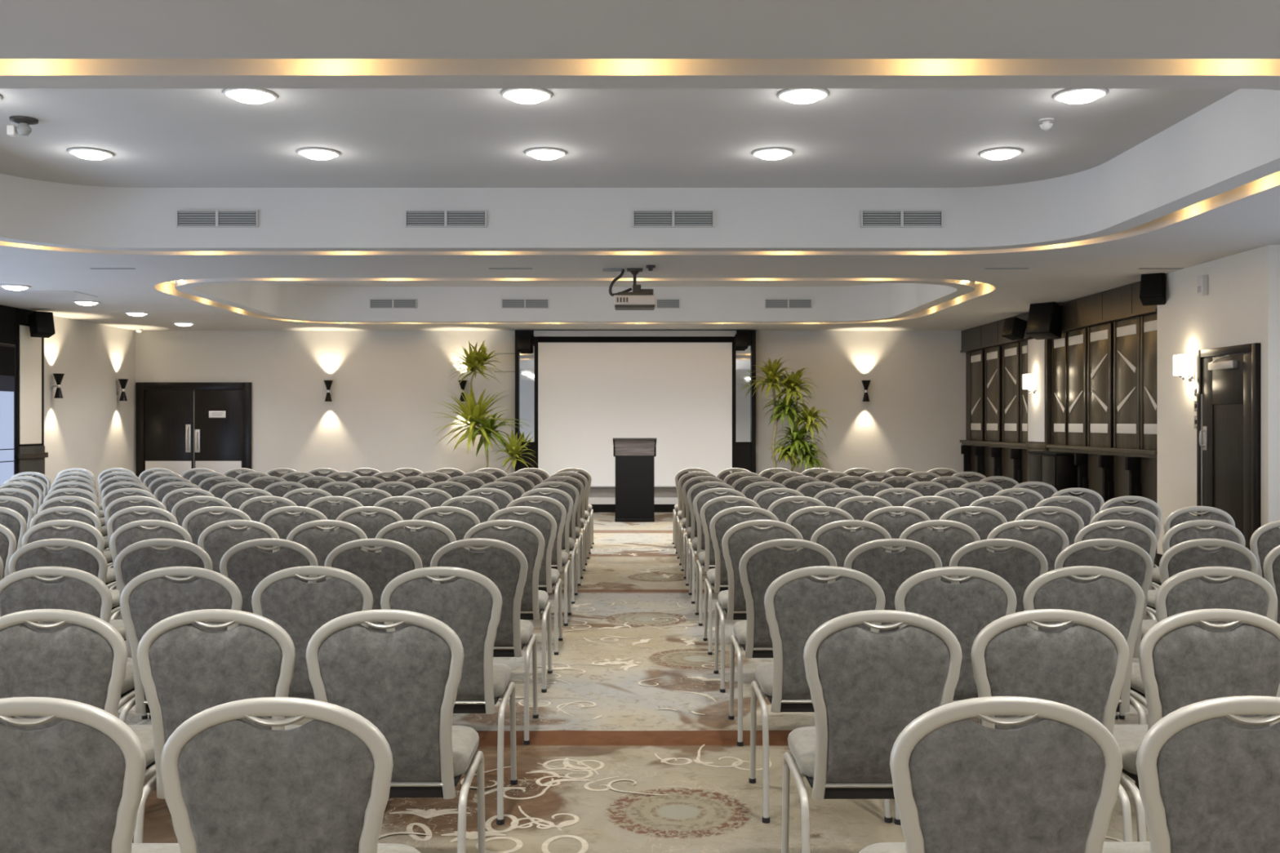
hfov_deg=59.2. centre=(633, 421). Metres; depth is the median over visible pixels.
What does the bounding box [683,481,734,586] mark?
banquet chair
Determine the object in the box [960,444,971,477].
bracket
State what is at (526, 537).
banquet chair
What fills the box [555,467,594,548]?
banquet chair
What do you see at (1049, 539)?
banquet chair
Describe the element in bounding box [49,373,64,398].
wall sconce
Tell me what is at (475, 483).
banquet chair
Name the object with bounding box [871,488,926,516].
banquet chair
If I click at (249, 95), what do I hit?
recessed light
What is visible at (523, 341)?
grille
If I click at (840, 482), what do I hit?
banquet chair
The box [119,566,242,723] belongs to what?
banquet chair
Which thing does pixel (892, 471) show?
banquet chair
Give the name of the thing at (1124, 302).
wall panel
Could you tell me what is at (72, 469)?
banquet chair
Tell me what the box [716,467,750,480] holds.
banquet chair
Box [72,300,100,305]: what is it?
recessed light
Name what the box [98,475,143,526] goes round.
banquet chair
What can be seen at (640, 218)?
ceiling vent
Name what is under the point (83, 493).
banquet chair
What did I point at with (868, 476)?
banquet chair
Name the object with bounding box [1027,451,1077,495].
base cabinet
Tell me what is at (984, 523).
banquet chair
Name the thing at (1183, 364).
wall light
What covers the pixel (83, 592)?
banquet chair
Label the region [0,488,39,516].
banquet chair
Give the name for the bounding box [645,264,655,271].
smoke detector
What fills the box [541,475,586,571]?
banquet chair
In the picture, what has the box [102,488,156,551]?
banquet chair
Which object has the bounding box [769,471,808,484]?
banquet chair
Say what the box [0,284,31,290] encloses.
recessed light
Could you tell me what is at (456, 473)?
banquet chair
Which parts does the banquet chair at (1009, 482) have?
backrest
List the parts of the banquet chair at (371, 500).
frame, backrest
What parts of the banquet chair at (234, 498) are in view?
backrest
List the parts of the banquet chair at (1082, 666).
frame, backrest, leg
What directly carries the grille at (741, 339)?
attached to the wall speaker at (741, 341)
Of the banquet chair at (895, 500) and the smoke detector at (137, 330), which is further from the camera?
the smoke detector at (137, 330)
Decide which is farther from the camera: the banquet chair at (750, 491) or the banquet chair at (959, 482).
the banquet chair at (959, 482)
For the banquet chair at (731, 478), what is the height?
0.930 m
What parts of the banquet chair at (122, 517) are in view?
leg, backrest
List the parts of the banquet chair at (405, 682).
backrest, frame, rail, seat, leg, leg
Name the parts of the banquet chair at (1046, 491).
backrest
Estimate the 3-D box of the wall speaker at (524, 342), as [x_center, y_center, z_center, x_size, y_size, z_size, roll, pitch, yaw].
[-1.735,-1.244,18.002,0.200,0.261,0.336,0,0,0]
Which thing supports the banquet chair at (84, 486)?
on the floor
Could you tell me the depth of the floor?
4.97 m
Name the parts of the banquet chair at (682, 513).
leg, leg, seat, backrest, frame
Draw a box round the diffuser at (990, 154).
[982,150,1018,159]
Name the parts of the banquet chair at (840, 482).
backrest, frame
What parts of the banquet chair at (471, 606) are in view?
backrest, frame, rail, seat, leg, leg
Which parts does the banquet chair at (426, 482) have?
backrest, frame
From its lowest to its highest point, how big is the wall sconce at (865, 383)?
0.340 m
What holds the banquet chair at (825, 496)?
on the floor
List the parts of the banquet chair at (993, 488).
backrest, frame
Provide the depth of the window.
14.37 m
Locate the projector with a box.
[602,268,656,310]
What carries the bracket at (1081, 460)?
attached to the wall at (1241, 305)
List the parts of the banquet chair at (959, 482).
backrest, frame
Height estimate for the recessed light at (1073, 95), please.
0.047 m
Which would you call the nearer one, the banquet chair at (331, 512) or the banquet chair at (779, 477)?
the banquet chair at (331, 512)
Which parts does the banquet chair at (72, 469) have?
frame, seat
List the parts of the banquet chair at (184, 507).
backrest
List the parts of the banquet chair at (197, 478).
backrest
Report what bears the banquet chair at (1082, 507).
on the floor
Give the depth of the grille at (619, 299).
10.74 m
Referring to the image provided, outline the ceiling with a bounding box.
[0,0,1279,330]
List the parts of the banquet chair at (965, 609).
leg, backrest, frame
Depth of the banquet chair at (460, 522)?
7.11 m
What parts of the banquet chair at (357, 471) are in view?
backrest, frame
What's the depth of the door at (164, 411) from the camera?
18.21 m
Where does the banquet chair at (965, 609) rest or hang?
on the floor
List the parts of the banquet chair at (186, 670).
leg, backrest, seat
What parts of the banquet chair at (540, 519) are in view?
backrest, frame, rail, seat, leg, leg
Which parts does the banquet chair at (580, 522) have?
frame, backrest, seat, leg, leg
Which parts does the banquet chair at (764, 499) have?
backrest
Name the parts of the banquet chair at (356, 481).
backrest, frame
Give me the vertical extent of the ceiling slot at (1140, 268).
0.009 m
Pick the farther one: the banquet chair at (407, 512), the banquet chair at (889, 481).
the banquet chair at (889, 481)
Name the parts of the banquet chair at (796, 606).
leg, leg, seat, rail, frame, backrest, leg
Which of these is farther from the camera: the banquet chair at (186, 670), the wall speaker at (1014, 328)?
the wall speaker at (1014, 328)
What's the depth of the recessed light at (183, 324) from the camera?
16.77 m
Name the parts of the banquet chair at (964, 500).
backrest, frame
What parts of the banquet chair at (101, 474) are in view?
backrest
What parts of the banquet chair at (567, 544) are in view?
backrest, frame, seat, leg, leg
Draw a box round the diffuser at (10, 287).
[2,285,27,290]
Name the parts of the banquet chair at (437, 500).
backrest, frame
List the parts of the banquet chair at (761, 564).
leg, leg, seat, rail, frame, backrest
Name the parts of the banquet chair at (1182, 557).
seat, backrest, frame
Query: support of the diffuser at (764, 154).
attached to the recessed light at (767, 153)
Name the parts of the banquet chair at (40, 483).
backrest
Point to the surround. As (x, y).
(601, 500)
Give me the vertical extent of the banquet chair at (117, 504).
0.930 m
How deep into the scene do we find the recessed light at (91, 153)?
8.24 m
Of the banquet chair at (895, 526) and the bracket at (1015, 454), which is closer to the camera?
the banquet chair at (895, 526)
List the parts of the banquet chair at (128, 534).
leg, backrest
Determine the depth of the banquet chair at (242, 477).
12.07 m
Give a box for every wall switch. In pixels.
[1194,385,1196,395]
[1194,400,1196,411]
[1194,415,1196,428]
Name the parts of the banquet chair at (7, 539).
backrest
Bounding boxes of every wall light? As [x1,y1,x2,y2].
[1022,373,1036,394]
[1173,354,1195,382]
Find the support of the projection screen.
attached to the surround
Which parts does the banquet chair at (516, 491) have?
backrest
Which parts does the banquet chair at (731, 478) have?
backrest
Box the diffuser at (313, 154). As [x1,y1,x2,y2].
[301,150,336,159]
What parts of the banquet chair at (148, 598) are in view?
leg, backrest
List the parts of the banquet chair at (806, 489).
backrest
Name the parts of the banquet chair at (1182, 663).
seat, leg, frame, backrest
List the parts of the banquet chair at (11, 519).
backrest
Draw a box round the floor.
[108,512,1156,852]
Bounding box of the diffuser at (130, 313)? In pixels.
[127,312,146,315]
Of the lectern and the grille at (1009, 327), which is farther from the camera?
the lectern
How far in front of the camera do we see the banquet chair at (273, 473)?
13.05 m
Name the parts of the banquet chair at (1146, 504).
backrest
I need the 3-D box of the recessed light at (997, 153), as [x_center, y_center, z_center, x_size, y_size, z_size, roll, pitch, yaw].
[2.710,-1.966,8.310,0.310,0.047,0.310,0,0,0]
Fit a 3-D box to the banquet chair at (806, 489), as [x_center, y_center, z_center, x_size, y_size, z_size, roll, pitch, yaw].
[1.665,0.997,10.287,0.476,0.930,0.531,0,0,0]
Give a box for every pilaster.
[15,307,48,476]
[1025,337,1051,488]
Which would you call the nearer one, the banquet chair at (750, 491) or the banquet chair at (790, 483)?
the banquet chair at (750, 491)
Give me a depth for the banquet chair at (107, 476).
12.07 m
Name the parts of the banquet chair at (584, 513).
frame, backrest, seat, leg, leg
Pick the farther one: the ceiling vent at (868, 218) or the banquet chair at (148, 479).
the banquet chair at (148, 479)
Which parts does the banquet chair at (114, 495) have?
backrest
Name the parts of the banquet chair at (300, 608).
backrest, frame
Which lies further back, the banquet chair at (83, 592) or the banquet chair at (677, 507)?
the banquet chair at (677, 507)
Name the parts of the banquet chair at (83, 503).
backrest, frame, seat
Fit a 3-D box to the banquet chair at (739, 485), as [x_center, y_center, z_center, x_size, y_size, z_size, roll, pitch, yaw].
[1.187,0.997,11.292,0.476,0.930,0.531,0,0,0]
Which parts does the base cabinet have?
door, door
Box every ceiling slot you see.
[89,267,135,269]
[488,267,533,269]
[983,267,1029,269]
[1137,267,1183,269]
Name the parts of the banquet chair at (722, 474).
backrest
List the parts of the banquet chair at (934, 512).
backrest, frame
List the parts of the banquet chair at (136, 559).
backrest, frame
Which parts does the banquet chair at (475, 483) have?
backrest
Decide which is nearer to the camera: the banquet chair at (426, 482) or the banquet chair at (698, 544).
the banquet chair at (698, 544)
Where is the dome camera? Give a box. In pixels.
[6,115,38,136]
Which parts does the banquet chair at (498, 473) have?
backrest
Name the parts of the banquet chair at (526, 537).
backrest, frame, rail, seat, leg, leg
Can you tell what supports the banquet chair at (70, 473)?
on the floor
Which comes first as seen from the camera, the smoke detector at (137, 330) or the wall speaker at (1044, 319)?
the wall speaker at (1044, 319)
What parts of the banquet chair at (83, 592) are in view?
backrest, frame, leg, seat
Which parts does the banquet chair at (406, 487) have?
backrest, frame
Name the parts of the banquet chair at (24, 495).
backrest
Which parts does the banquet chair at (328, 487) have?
frame, backrest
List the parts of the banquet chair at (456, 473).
backrest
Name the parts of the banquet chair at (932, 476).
backrest, frame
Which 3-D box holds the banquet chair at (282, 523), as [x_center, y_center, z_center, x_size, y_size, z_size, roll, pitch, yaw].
[-2.146,0.997,7.333,0.476,0.930,0.531,0,0,0]
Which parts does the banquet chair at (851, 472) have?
backrest, frame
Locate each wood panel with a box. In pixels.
[968,349,983,440]
[985,346,999,441]
[1002,342,1019,443]
[1020,340,1026,443]
[1051,332,1066,445]
[1066,328,1086,446]
[1087,322,1111,448]
[1113,316,1140,449]
[1140,313,1157,450]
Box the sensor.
[1196,275,1208,296]
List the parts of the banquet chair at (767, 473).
backrest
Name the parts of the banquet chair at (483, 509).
backrest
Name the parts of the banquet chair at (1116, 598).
backrest, leg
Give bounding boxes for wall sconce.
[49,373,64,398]
[115,378,128,400]
[324,380,333,401]
[457,380,467,401]
[861,380,871,401]
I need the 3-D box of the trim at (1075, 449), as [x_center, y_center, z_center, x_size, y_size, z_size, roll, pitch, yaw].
[5.343,0.330,14.834,0.115,0.080,6.828,0,0,0]
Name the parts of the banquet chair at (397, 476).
backrest, frame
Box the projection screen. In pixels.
[533,330,736,488]
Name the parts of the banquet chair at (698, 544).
leg, leg, seat, backrest, frame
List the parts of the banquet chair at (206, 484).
backrest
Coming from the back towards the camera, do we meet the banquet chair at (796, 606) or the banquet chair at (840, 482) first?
the banquet chair at (840, 482)
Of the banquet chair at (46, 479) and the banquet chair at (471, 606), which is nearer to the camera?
the banquet chair at (471, 606)
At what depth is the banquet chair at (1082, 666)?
3.19 m
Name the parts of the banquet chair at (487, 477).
backrest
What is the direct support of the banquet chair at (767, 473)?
on the floor
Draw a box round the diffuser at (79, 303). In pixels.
[75,302,97,305]
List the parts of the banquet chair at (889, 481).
backrest, frame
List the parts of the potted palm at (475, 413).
crown, crown, stem, crown, stem, crown, crown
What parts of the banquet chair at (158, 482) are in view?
backrest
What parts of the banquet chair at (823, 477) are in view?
frame, backrest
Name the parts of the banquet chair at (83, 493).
frame, backrest, seat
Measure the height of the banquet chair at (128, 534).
0.930 m
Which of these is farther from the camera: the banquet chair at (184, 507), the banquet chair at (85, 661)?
the banquet chair at (184, 507)
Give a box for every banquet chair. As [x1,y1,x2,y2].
[0,481,43,508]
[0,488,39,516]
[0,495,34,531]
[0,506,26,551]
[0,524,16,578]
[0,556,3,580]
[0,566,155,776]
[0,608,178,843]
[0,697,180,852]
[3,475,47,503]
[8,538,147,719]
[10,471,50,494]
[21,520,119,615]
[29,506,115,588]
[37,495,112,566]
[43,488,109,551]
[48,481,107,537]
[50,475,105,526]
[53,471,104,517]
[56,467,102,510]
[97,467,135,486]
[98,471,140,485]
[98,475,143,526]
[101,481,151,533]
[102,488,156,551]
[104,495,167,568]
[106,506,177,589]
[109,520,192,619]
[113,538,213,719]
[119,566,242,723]
[133,608,302,843]
[138,467,173,484]
[143,471,182,488]
[148,475,191,494]
[153,481,200,502]
[160,697,420,852]
[161,488,214,513]
[171,495,231,526]
[181,467,215,479]
[182,506,252,545]
[188,471,227,485]
[197,520,279,573]
[198,475,240,491]
[208,481,257,498]
[219,538,318,625]
[222,488,276,509]
[223,467,259,478]
[235,471,274,484]
[238,495,300,522]
[247,475,291,489]
[251,565,373,718]
[259,506,329,550]
[263,481,311,502]
[266,467,302,480]
[280,471,319,487]
[283,488,336,515]
[286,520,367,582]
[297,475,340,495]
[303,496,365,531]
[306,608,485,852]
[307,467,342,482]
[315,481,364,505]
[323,471,364,488]
[324,538,422,631]
[333,506,404,552]
[339,488,395,516]
[343,475,388,496]
[346,467,384,482]
[367,471,405,488]
[368,481,418,504]
[370,496,431,531]
[374,520,456,582]
[380,566,517,825]
[387,467,422,482]
[392,475,435,495]
[399,488,452,514]
[409,506,479,541]
[412,471,451,486]
[422,481,471,497]
[429,467,465,480]
[430,537,538,745]
[437,495,499,523]
[441,475,484,489]
[457,471,497,484]
[458,488,513,510]
[463,520,552,693]
[471,467,507,479]
[478,481,524,500]
[487,506,563,655]
[493,475,534,492]
[505,471,542,486]
[506,495,571,626]
[515,467,550,480]
[520,488,577,604]
[532,481,582,586]
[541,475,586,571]
[548,471,591,559]
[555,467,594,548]
[672,467,711,548]
[675,471,716,559]
[679,475,724,571]
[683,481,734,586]
[688,488,746,604]
[694,495,759,626]
[702,506,779,655]
[713,520,803,693]
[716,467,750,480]
[723,471,760,485]
[728,538,836,746]
[731,475,773,492]
[741,481,788,500]
[748,565,892,823]
[752,488,807,510]
[759,467,795,479]
[767,496,829,523]
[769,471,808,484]
[781,609,962,852]
[782,475,825,490]
[785,506,856,541]
[795,481,844,497]
[801,467,836,480]
[810,520,892,582]
[813,488,866,513]
[814,471,853,487]
[831,475,874,494]
[835,495,895,531]
[844,467,878,482]
[844,538,942,632]
[850,481,897,504]
[857,471,899,488]
[858,696,1122,852]
[861,506,932,552]
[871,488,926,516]
[877,475,923,495]
[881,467,919,482]
[894,566,1017,825]
[898,520,980,583]
[900,495,962,531]
[901,481,951,504]
[902,471,943,488]
[923,467,958,482]
[926,475,968,495]
[930,488,983,515]
[937,506,1007,550]
[947,471,986,487]
[949,538,1048,625]
[955,481,1003,502]
[966,495,1027,522]
[970,608,1132,841]
[975,475,1018,489]
[986,520,1069,572]
[989,488,1044,509]
[1008,481,1057,499]
[1014,506,1084,546]
[1022,565,1146,724]
[1034,495,1095,527]
[1051,488,1104,514]
[1053,538,1153,719]
[1074,520,1157,619]
[1089,506,1160,590]
[1099,495,1161,567]
[1102,695,1279,852]
[1112,608,1279,841]
[1118,538,1258,719]
[1129,566,1277,709]
[1132,520,1245,662]
[1151,506,1235,588]
[1249,520,1279,578]
[1262,545,1279,624]
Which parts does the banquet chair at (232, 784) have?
backrest, seat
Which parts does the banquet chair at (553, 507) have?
backrest, frame, seat, leg, leg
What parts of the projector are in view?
ceiling plate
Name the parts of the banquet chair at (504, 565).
backrest, frame, rail, seat, leg, leg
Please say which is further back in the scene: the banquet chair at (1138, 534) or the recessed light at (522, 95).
the recessed light at (522, 95)
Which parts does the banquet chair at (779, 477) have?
backrest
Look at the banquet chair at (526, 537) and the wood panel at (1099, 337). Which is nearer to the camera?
the banquet chair at (526, 537)
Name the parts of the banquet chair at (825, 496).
backrest, frame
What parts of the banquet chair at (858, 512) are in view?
backrest, frame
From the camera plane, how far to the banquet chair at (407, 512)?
8.10 m
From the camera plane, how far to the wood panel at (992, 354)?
16.79 m
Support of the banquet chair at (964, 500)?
on the floor
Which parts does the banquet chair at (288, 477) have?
backrest, frame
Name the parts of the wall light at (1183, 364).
arm, wall plate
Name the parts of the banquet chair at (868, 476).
frame, backrest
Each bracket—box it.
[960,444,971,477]
[974,446,985,475]
[991,447,1002,482]
[1010,448,1022,484]
[1074,453,1088,495]
[1098,454,1113,502]
[1124,457,1141,504]
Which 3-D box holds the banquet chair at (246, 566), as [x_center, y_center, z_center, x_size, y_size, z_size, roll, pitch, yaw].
[-1.666,0.997,5.351,0.476,0.930,0.531,0,0,0]
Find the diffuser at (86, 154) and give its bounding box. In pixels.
[71,150,109,159]
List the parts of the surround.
mirror panel, skirting, mirror panel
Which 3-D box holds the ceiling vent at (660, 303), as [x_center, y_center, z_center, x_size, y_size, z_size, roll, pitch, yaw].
[0.340,-1.740,16.559,0.690,0.140,0.020,0,0,0]
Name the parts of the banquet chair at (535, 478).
backrest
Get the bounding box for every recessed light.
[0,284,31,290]
[67,147,113,159]
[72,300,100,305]
[124,311,148,315]
[173,322,195,326]
[223,88,277,103]
[297,147,340,159]
[501,88,552,103]
[524,147,566,159]
[751,147,794,159]
[777,88,829,103]
[978,147,1022,159]
[1053,88,1107,103]
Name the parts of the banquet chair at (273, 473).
backrest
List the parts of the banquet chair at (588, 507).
frame, backrest, leg, leg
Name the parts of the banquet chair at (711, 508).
leg, leg, seat, backrest, frame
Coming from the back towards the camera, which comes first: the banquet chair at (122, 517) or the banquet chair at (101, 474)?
the banquet chair at (101, 474)
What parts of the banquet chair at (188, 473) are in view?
backrest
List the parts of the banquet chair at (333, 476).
frame, backrest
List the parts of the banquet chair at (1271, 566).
backrest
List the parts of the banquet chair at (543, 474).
backrest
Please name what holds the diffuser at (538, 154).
attached to the recessed light at (543, 153)
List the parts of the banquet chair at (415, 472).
backrest, frame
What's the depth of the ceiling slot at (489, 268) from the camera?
10.84 m
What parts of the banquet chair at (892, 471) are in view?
frame, backrest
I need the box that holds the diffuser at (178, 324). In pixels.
[174,323,192,326]
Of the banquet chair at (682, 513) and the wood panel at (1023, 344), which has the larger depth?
the wood panel at (1023, 344)
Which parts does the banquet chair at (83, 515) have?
backrest, frame, seat, leg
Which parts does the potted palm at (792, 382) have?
crown, stem, crown, crown, crown, stem, crown, stem, crown, crown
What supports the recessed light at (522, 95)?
in the ceiling
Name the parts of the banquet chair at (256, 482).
backrest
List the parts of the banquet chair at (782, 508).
backrest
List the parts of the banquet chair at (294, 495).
backrest, frame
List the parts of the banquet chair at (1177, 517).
seat, leg, frame, backrest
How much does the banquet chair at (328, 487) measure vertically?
0.930 m
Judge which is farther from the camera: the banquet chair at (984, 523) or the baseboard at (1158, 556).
the baseboard at (1158, 556)
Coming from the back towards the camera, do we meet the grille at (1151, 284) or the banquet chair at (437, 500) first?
the grille at (1151, 284)
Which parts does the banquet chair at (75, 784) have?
backrest, seat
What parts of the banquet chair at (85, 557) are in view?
backrest, frame, seat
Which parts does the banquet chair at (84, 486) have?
frame, backrest, seat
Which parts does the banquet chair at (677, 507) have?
leg, leg, backrest, frame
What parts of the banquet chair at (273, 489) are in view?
backrest, frame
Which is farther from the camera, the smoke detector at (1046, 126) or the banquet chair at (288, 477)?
the banquet chair at (288, 477)
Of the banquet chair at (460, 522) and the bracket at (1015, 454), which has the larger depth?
the bracket at (1015, 454)
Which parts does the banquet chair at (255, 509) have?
backrest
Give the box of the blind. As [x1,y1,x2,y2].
[0,346,14,376]
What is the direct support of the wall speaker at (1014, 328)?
attached to the wall at (1241, 305)
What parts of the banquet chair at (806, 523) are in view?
backrest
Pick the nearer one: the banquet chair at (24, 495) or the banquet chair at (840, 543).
the banquet chair at (840, 543)
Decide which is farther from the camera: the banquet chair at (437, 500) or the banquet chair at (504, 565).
the banquet chair at (437, 500)
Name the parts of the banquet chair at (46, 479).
backrest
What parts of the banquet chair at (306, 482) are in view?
backrest, frame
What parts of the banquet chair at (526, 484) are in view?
backrest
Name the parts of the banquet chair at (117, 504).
backrest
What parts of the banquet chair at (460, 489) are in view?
backrest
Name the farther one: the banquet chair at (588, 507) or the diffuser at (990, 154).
the banquet chair at (588, 507)
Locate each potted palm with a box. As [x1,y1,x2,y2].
[428,339,537,472]
[744,356,834,473]
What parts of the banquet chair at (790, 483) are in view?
backrest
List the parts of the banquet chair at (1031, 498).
backrest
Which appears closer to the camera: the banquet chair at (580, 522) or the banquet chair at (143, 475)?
the banquet chair at (580, 522)
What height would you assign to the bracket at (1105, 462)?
1.090 m
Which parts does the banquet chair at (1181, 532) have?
leg, seat, frame, backrest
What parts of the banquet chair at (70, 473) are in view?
backrest, frame, seat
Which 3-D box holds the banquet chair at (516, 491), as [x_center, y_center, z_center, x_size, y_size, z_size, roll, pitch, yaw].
[-1.186,0.997,10.286,0.476,0.930,0.531,0,0,0]
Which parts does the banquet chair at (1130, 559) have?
frame, backrest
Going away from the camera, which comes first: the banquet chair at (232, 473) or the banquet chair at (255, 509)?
the banquet chair at (255, 509)
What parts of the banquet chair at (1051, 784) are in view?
seat, backrest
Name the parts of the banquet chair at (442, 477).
backrest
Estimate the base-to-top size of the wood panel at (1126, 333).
1.405 m
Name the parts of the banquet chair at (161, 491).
backrest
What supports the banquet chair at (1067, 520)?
on the floor
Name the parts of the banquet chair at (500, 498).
backrest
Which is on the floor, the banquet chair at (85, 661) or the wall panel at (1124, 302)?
the banquet chair at (85, 661)
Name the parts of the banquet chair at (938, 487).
backrest, frame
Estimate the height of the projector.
0.383 m
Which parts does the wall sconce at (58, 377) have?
wall plate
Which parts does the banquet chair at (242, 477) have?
backrest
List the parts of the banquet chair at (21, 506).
backrest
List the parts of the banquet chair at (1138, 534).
backrest, leg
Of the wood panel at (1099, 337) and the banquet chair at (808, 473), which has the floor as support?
the banquet chair at (808, 473)
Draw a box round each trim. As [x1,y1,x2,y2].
[493,353,515,420]
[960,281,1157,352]
[960,440,1157,458]
[965,312,1157,448]
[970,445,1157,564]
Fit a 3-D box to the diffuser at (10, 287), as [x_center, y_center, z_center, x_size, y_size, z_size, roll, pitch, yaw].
[-6.720,-1.454,12.250,0.254,0.043,0.254,0,0,0]
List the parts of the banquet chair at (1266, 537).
backrest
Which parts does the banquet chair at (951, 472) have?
backrest, frame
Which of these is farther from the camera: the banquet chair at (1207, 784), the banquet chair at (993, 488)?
the banquet chair at (993, 488)
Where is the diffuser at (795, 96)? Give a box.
[782,89,823,103]
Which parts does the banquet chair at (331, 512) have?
frame, backrest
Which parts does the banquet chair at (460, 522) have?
backrest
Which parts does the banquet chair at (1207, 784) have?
seat, backrest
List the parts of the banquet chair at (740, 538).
leg, leg, seat, rail, backrest, frame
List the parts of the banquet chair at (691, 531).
leg, leg, seat, backrest, frame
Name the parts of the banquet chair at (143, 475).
backrest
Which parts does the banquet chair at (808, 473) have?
backrest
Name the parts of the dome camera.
camera arm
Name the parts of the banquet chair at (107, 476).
backrest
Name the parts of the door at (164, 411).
kick plate, pull handle, pull handle, kick plate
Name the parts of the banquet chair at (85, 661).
backrest, frame, seat, leg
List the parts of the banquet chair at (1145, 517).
backrest, leg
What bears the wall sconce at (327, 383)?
attached to the wall at (385, 385)
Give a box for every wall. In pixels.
[44,315,134,503]
[134,330,965,477]
[1157,244,1279,554]
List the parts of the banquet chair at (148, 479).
backrest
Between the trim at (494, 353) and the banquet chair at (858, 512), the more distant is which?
the trim at (494, 353)
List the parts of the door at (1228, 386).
handle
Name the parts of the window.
pane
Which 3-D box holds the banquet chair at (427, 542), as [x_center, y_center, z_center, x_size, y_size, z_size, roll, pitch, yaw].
[-1.186,0.997,6.333,0.476,0.930,0.531,0,0,0]
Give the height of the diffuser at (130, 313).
0.043 m
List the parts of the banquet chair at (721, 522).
leg, leg, seat, rail, frame, backrest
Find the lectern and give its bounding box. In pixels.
[613,438,657,522]
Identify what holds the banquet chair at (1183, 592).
on the floor
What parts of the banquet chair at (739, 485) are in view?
backrest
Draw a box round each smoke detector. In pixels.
[135,328,142,332]
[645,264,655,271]
[1038,117,1054,131]
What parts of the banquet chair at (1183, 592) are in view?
seat, leg, frame, backrest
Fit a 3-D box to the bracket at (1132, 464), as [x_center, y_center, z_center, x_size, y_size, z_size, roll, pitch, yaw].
[5.285,0.915,11.920,0.140,1.090,0.100,0,0,0]
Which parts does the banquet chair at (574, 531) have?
frame, backrest, seat, leg, leg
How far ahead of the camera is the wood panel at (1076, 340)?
13.63 m
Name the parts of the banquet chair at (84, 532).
backrest, frame, seat, leg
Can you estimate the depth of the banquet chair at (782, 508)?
8.10 m
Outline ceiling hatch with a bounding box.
[8,290,97,297]
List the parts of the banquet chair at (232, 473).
backrest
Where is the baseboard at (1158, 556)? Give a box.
[1155,553,1163,567]
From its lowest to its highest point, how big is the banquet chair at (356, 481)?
0.930 m
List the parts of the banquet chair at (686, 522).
leg, leg, seat, backrest, frame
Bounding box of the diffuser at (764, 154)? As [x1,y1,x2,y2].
[755,150,790,159]
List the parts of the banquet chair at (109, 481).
backrest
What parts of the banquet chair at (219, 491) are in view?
backrest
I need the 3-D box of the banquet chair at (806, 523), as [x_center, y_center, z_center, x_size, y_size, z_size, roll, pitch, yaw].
[1.186,0.997,7.332,0.476,0.930,0.531,0,0,0]
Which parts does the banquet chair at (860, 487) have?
backrest, frame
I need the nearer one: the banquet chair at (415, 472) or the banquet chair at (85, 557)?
the banquet chair at (85, 557)
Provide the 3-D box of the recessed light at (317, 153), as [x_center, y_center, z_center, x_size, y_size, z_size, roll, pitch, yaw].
[-2.320,-1.966,8.310,0.310,0.047,0.310,0,0,0]
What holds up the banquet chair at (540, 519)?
on the floor
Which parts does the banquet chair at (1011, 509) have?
backrest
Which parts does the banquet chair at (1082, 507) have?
backrest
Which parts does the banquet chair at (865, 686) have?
leg, leg, seat, rail, frame, backrest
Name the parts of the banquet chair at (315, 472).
backrest, frame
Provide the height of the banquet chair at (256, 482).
0.930 m
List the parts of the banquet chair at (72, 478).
backrest, frame, seat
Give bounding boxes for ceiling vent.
[176,210,257,226]
[369,298,416,308]
[404,210,486,226]
[501,298,548,308]
[632,210,714,226]
[654,298,679,308]
[764,298,812,308]
[861,210,942,226]
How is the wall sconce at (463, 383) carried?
attached to the wall at (385, 385)
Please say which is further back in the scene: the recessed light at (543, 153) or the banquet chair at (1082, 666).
the recessed light at (543, 153)
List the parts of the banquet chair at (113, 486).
backrest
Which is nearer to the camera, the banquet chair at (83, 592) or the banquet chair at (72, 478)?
the banquet chair at (83, 592)
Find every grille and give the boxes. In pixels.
[35,311,54,333]
[518,336,529,349]
[617,297,627,302]
[736,333,747,346]
[1001,317,1015,335]
[1026,302,1053,333]
[1140,272,1163,296]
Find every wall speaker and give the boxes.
[27,311,55,337]
[517,335,531,352]
[734,333,748,349]
[1001,317,1026,340]
[1026,302,1062,339]
[1139,272,1165,306]
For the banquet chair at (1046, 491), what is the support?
on the floor
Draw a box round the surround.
[515,329,755,512]
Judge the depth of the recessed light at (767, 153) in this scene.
8.24 m
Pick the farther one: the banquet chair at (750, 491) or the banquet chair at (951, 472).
the banquet chair at (951, 472)
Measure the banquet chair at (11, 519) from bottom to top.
0.930 m
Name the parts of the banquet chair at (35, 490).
backrest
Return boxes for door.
[135,382,252,477]
[1196,342,1260,551]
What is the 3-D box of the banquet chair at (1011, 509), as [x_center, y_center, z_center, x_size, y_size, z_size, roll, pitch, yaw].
[2.625,0.997,8.322,0.476,0.930,0.531,0,0,0]
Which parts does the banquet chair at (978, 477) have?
backrest, frame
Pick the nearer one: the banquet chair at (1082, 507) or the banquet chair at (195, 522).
the banquet chair at (195, 522)
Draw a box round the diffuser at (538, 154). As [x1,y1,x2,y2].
[528,150,562,159]
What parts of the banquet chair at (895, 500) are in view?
backrest, frame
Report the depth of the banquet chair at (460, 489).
10.09 m
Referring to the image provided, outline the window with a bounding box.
[0,304,16,484]

